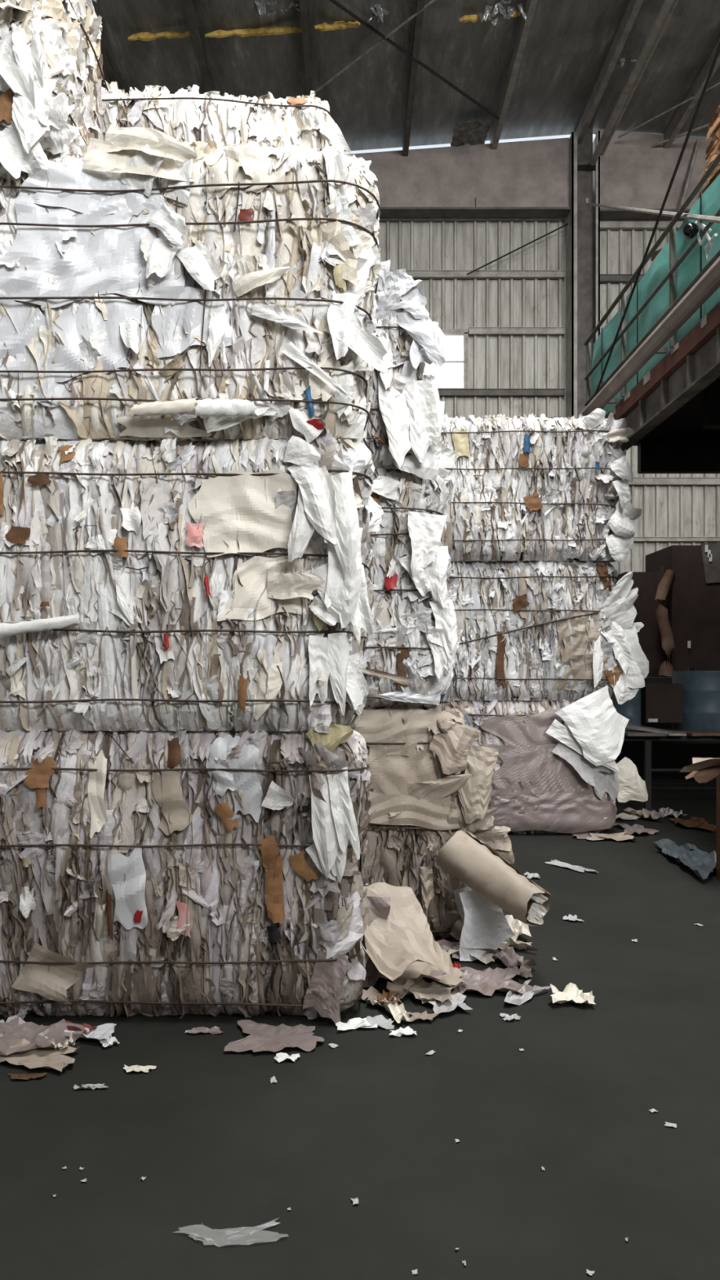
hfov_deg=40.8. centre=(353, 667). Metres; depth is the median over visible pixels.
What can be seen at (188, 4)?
roof beam
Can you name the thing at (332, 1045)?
crumb
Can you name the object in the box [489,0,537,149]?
beam
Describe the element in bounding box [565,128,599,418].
steel column
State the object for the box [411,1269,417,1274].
crumb
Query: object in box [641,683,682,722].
carton
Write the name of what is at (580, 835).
paper scrap
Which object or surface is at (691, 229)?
dome lamp
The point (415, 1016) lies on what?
paper scrap
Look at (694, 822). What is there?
scrap
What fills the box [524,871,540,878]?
paper scrap
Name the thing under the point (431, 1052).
crumb
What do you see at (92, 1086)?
paper scrap
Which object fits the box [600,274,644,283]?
beam
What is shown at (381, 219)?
beam
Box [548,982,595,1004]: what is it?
crumpled paper
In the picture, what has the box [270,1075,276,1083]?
crumb
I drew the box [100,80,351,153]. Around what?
bale
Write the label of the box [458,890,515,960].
loose sheet
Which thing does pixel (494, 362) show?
wall
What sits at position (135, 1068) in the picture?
paper scrap
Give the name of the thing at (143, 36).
strip
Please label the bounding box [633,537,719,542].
beam
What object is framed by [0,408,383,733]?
bale
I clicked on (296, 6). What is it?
foil
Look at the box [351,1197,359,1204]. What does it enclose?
crumb
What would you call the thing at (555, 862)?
paper scrap
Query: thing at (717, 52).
steel cable
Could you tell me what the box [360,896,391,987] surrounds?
loose sheet
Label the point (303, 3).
beam
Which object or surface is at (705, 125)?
rod
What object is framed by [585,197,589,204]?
hook
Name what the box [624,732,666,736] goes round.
board
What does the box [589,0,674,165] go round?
beam
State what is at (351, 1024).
paper scrap
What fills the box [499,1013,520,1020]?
paper scrap
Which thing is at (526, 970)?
paper scrap
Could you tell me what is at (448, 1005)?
paper scrap
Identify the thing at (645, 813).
crumpled paper
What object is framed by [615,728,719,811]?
bench
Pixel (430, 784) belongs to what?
bale
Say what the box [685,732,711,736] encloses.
board
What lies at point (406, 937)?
loose sheet
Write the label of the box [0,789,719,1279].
floor
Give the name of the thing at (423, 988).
sheet
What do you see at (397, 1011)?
paper scrap
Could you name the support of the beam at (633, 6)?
attached to the ceiling
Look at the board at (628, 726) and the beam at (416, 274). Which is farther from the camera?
the beam at (416, 274)
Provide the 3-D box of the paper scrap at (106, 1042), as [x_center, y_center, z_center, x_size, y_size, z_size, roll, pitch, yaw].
[-0.971,1.488,3.844,0.075,0.020,0.080,0,0,-33]
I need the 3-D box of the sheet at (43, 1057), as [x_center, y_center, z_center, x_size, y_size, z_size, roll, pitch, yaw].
[-1.258,1.476,3.706,0.472,0.045,0.220,0,0,14]
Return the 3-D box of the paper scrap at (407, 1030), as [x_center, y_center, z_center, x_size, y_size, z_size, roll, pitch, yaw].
[0.202,1.489,3.958,0.117,0.018,0.082,0,0,0]
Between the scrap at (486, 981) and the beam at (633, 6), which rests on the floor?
the scrap at (486, 981)
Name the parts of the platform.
railing post, railing post, rail, rail, rail, railing post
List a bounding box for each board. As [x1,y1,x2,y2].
[624,729,654,733]
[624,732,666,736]
[625,724,671,734]
[666,732,686,735]
[669,729,719,736]
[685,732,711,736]
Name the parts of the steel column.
plate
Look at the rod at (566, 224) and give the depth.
16.69 m
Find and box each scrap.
[0,1014,17,1032]
[7,1072,47,1079]
[44,1031,75,1049]
[65,1020,97,1032]
[73,1083,108,1089]
[97,1036,119,1047]
[123,1064,156,1072]
[185,1026,222,1034]
[274,1052,300,1062]
[335,1017,377,1031]
[355,1014,394,1029]
[359,986,410,1004]
[373,997,409,1022]
[377,989,400,1004]
[389,1026,417,1036]
[405,1010,437,1022]
[418,992,472,1013]
[427,965,533,995]
[452,962,463,971]
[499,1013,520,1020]
[503,979,554,1005]
[506,963,533,977]
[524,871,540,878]
[545,859,598,872]
[563,914,583,921]
[571,831,606,839]
[586,831,636,840]
[613,822,658,834]
[615,813,641,819]
[669,817,715,831]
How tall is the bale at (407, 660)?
1.490 m
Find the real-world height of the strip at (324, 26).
0.130 m
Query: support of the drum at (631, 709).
on the bench
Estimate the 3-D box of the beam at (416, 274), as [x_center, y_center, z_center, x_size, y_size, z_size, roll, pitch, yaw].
[-3.104,-6.877,16.895,13.591,0.110,0.110,0,0,0]
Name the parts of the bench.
leg, leg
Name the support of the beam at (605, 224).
attached to the wall at (494, 362)
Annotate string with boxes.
[696,232,717,260]
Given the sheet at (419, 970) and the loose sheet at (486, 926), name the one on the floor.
the sheet at (419, 970)
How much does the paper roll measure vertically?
0.374 m
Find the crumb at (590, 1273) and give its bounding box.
[586,1268,594,1275]
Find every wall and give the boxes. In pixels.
[344,137,570,217]
[377,217,719,574]
[596,129,711,218]
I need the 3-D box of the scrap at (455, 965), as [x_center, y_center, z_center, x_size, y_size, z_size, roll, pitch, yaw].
[0.517,1.479,4.761,0.062,0.037,0.163,0,0,-10]
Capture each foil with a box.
[254,0,278,17]
[277,0,300,13]
[367,4,390,22]
[477,4,506,26]
[492,0,526,22]
[617,57,636,68]
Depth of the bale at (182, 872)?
4.09 m
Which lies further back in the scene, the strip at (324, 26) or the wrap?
the strip at (324, 26)
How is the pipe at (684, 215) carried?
attached to the panel
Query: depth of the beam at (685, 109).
15.32 m
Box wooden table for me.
[715,776,719,880]
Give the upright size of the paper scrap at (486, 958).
0.047 m
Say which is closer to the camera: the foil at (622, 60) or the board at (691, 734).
the board at (691, 734)
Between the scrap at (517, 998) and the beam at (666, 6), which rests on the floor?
the scrap at (517, 998)
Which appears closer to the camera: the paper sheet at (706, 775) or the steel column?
the paper sheet at (706, 775)
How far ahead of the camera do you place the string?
6.76 m
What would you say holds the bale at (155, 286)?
on the bale at (168, 584)
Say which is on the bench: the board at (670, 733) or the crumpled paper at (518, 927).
the board at (670, 733)
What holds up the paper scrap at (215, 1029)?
on the floor
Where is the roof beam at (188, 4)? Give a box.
[182,0,213,92]
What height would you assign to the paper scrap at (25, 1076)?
0.012 m
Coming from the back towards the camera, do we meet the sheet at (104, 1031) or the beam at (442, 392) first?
the beam at (442, 392)
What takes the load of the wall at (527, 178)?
attached to the steel column
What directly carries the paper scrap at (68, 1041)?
on the floor
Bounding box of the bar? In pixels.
[680,138,700,207]
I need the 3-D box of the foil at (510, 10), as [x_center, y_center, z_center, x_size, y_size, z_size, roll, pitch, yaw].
[2.111,-8.900,13.091,0.411,0.284,0.303,0,0,24]
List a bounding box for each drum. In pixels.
[612,688,641,730]
[671,666,719,731]
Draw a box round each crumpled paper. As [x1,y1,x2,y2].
[493,946,537,967]
[498,937,537,951]
[505,915,531,942]
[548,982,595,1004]
[624,807,664,819]
[653,807,687,817]
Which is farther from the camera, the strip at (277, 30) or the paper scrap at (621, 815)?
the strip at (277, 30)
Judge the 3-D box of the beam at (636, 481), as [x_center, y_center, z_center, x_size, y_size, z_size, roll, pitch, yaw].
[7.053,-3.264,16.895,5.694,0.120,0.110,0,0,0]
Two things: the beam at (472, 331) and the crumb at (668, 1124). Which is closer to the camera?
the crumb at (668, 1124)
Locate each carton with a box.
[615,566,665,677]
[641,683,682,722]
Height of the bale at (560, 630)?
1.381 m
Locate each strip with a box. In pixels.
[128,31,191,40]
[204,26,302,38]
[314,20,359,31]
[459,8,519,22]
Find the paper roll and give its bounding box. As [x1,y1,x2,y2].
[438,830,551,926]
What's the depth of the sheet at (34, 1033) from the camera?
3.90 m
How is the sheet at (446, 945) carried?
on the floor
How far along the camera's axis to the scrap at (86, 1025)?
3.95 m
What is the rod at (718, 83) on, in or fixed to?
attached to the beam at (685, 109)
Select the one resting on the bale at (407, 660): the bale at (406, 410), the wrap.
the bale at (406, 410)
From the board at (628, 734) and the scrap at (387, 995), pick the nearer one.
the scrap at (387, 995)
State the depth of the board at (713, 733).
10.01 m
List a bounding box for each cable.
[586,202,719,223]
[593,42,719,397]
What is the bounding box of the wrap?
[654,569,675,676]
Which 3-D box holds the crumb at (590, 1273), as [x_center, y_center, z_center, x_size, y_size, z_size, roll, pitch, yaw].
[0.585,1.495,2.392,0.020,0.005,0.020,0,0,28]
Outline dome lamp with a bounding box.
[682,221,711,239]
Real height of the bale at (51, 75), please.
1.397 m
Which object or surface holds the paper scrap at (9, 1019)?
on the floor
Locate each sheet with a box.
[0,1017,84,1055]
[0,1038,79,1071]
[63,1023,115,1039]
[224,1019,324,1052]
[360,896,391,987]
[363,882,453,980]
[365,948,463,986]
[386,977,467,1002]
[435,938,497,955]
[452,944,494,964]
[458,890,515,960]
[680,757,719,772]
[684,764,719,783]
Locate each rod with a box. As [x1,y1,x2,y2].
[314,0,435,93]
[328,0,499,119]
[466,222,568,275]
[617,82,719,137]
[648,123,709,147]
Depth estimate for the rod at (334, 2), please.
13.89 m
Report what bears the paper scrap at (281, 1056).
on the floor
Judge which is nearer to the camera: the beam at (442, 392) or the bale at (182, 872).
the bale at (182, 872)
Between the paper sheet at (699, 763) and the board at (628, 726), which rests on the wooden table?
the paper sheet at (699, 763)
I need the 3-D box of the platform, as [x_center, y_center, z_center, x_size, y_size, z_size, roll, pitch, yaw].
[6.100,-2.816,6.500,7.400,1.447,8.000,0,0,0]
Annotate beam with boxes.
[299,0,312,96]
[378,217,564,221]
[389,270,564,279]
[402,0,424,156]
[437,388,564,396]
[468,327,564,335]
[489,0,537,149]
[576,0,643,143]
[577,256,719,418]
[589,0,674,165]
[600,218,684,230]
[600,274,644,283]
[622,477,719,485]
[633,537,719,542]
[663,38,719,148]
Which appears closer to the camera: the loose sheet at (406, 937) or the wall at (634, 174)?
the loose sheet at (406, 937)
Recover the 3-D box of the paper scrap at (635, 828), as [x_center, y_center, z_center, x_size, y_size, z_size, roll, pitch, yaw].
[2.598,1.474,8.875,0.314,0.047,0.600,0,0,0]
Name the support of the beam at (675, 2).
attached to the steel column
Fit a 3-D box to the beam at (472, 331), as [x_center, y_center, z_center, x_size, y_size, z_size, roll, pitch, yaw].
[2.855,-5.886,16.895,1.671,0.110,0.110,0,0,0]
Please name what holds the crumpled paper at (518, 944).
on the floor
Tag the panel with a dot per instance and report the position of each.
(708, 203)
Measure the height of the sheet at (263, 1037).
0.024 m
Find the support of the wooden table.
on the floor
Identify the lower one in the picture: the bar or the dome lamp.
the dome lamp
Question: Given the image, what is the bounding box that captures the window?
[426,328,467,388]
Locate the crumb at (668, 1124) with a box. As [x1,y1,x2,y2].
[664,1121,676,1128]
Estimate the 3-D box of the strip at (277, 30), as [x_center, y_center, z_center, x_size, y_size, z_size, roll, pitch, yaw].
[-1.359,-8.731,13.268,1.348,0.177,0.116,0,0,-2]
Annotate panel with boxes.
[591,173,719,415]
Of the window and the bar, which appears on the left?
the window
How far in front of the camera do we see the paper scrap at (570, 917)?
5.77 m
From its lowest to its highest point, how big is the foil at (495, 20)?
0.260 m
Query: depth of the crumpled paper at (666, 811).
9.81 m
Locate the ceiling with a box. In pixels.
[91,0,719,151]
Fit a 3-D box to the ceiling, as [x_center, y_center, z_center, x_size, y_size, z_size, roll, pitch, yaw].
[0.000,-8.855,4.390,20.000,1.289,24.780,0,0,0]
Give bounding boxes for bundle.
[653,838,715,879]
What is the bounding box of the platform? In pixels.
[583,152,719,473]
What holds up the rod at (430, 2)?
attached to the beam at (303, 3)
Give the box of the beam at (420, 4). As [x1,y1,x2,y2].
[402,0,424,156]
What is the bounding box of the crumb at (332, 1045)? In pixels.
[328,1043,338,1048]
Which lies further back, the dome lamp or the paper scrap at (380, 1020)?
the dome lamp
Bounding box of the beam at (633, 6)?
[576,0,643,143]
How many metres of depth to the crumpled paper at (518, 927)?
5.36 m
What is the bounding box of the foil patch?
[450,118,492,146]
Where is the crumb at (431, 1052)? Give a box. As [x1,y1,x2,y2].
[426,1049,435,1054]
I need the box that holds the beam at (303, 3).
[299,0,312,96]
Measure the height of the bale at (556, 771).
1.344 m
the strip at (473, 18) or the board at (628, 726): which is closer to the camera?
the board at (628, 726)
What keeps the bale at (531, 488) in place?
on the bale at (560, 630)
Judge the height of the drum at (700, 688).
0.712 m
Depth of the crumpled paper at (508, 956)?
4.90 m
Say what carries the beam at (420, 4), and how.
attached to the ceiling
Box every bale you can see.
[0,0,108,178]
[0,124,387,453]
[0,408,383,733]
[0,721,376,1023]
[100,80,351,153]
[351,696,514,942]
[358,434,462,706]
[364,259,446,471]
[437,408,642,563]
[442,559,648,704]
[444,685,648,834]
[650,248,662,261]
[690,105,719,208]
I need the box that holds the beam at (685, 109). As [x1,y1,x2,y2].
[663,38,719,148]
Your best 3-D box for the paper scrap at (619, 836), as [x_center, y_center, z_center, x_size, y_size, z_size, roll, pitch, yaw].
[2.238,1.481,8.493,0.436,0.034,0.389,0,0,0]
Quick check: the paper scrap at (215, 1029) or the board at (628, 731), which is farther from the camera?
the board at (628, 731)
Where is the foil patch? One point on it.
(470, 132)
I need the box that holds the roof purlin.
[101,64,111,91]
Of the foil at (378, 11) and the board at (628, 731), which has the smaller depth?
the board at (628, 731)
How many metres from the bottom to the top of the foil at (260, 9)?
0.260 m
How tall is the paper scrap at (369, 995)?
0.050 m

